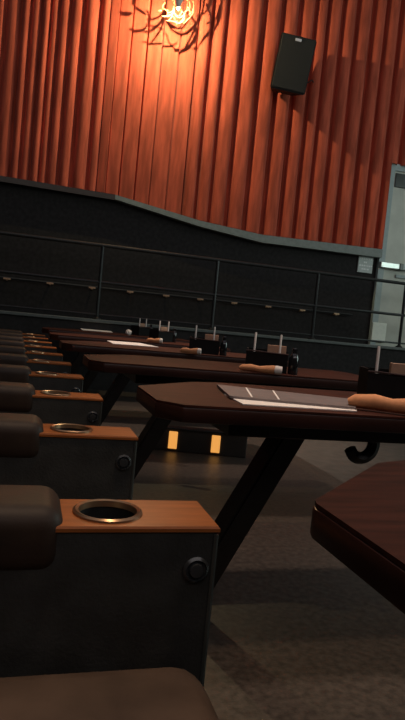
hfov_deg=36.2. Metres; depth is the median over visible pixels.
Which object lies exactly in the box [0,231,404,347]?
guard railing
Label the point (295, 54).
wall speaker
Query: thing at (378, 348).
stick
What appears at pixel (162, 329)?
pad
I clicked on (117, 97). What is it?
pleated curtain
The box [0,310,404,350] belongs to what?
trim
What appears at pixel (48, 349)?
seat
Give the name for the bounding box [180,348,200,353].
roll
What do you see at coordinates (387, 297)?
door
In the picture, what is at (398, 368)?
pad
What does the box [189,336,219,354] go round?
condiment caddy
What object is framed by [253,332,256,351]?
stick
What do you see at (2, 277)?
wall handrail
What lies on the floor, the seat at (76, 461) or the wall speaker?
the seat at (76, 461)
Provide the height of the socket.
0.238 m
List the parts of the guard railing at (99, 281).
post, rail, rail, rail, post, post, post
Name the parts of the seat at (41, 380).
armrest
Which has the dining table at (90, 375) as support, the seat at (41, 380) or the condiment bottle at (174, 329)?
the condiment bottle at (174, 329)
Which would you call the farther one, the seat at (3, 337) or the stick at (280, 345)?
the seat at (3, 337)
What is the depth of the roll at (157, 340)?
5.62 m
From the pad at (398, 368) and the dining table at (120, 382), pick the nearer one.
the pad at (398, 368)
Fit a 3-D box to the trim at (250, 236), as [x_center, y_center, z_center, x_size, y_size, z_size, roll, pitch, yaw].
[0.766,-1.884,8.944,4.108,0.365,0.130,4,4,-16]
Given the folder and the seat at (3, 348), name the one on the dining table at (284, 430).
the folder
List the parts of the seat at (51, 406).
armrest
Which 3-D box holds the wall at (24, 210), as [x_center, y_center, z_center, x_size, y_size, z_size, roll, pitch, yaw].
[0.071,-3.120,8.786,14.500,7.300,0.150,4,4,-16]
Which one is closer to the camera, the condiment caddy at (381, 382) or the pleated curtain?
the condiment caddy at (381, 382)
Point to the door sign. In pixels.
(365, 264)
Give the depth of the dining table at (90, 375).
5.66 m
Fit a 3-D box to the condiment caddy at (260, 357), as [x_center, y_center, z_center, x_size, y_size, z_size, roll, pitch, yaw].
[0.343,0.002,3.324,0.224,0.115,0.127,6,4,6]
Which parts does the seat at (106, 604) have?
armrest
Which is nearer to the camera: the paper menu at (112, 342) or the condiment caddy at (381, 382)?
the condiment caddy at (381, 382)
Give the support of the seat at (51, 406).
on the floor
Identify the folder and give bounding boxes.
[217,384,355,409]
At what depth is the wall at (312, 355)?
8.32 m
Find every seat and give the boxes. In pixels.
[0,329,44,337]
[0,332,47,341]
[0,335,51,346]
[0,339,56,352]
[0,345,62,361]
[0,353,71,373]
[0,364,83,392]
[0,381,102,425]
[0,413,137,499]
[0,485,220,719]
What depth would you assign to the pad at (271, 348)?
3.33 m
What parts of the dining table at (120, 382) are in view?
leg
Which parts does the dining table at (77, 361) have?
leg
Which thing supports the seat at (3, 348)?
on the floor
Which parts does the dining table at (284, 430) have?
leg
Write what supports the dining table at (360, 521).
on the floor
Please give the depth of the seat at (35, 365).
3.36 m
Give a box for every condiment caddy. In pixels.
[131,325,150,335]
[149,329,172,341]
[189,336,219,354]
[245,347,288,373]
[357,366,404,398]
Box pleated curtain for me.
[0,0,404,248]
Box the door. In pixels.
[368,163,404,347]
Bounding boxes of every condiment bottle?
[172,328,176,342]
[219,336,227,355]
[288,348,298,374]
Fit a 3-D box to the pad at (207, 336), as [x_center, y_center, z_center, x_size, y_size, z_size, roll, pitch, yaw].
[0.064,-0.123,4.599,0.100,0.130,0.024,6,4,0]
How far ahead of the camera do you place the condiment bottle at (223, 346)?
4.51 m
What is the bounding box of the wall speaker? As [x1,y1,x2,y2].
[270,32,316,95]
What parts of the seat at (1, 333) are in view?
armrest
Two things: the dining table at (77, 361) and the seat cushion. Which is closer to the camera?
the seat cushion
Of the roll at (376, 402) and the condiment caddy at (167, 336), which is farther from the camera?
the condiment caddy at (167, 336)
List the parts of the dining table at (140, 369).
leg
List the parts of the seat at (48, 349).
armrest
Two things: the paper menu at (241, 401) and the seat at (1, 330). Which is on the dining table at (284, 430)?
the paper menu at (241, 401)
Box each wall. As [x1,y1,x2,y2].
[0,183,376,343]
[0,314,404,391]
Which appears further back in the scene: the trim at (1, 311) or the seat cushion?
the trim at (1, 311)
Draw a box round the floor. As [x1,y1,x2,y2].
[86,389,404,719]
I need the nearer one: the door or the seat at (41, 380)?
the seat at (41, 380)
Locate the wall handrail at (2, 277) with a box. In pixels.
[0,276,352,315]
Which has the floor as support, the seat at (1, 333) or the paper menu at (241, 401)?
the seat at (1, 333)
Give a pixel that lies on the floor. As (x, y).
(295, 633)
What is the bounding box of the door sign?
[357,256,372,273]
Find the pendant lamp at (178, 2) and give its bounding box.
[158,0,193,23]
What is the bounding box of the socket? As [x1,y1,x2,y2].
[175,0,182,8]
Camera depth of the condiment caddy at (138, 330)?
7.27 m
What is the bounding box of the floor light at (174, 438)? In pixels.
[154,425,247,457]
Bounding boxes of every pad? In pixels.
[160,327,167,331]
[205,334,218,340]
[267,345,286,353]
[389,363,404,373]
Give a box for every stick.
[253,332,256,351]
[279,335,281,352]
[375,346,379,370]
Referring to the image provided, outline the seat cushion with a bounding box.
[0,667,218,719]
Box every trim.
[0,176,114,200]
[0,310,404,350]
[114,195,382,257]
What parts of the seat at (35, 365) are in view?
armrest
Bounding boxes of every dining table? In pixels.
[41,327,189,373]
[49,332,230,392]
[59,340,288,423]
[82,354,358,478]
[136,382,404,586]
[310,460,404,613]
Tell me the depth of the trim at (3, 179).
8.11 m
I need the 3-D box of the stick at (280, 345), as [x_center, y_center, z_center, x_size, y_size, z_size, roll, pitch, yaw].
[0.409,-0.039,3.288,0.010,0.190,0.010,4,4,-16]
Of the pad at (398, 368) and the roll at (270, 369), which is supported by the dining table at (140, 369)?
the roll at (270, 369)
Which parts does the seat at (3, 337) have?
armrest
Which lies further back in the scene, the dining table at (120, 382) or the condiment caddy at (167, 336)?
the condiment caddy at (167, 336)
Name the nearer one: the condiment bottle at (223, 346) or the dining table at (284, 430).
the dining table at (284, 430)
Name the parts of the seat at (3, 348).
armrest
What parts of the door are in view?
kick plate, handle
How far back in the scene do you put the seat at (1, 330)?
6.45 m
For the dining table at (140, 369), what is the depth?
3.18 m
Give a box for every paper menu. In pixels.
[80,328,112,332]
[107,340,156,346]
[224,394,356,411]
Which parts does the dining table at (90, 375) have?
leg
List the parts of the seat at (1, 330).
armrest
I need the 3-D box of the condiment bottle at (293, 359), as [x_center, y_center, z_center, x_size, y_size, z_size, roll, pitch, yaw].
[0.480,0.007,3.262,0.052,0.140,0.052,6,4,6]
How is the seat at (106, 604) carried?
on the floor
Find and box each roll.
[147,338,162,342]
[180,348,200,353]
[239,364,281,373]
[348,394,404,413]
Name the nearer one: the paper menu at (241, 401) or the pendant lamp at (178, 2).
the paper menu at (241, 401)

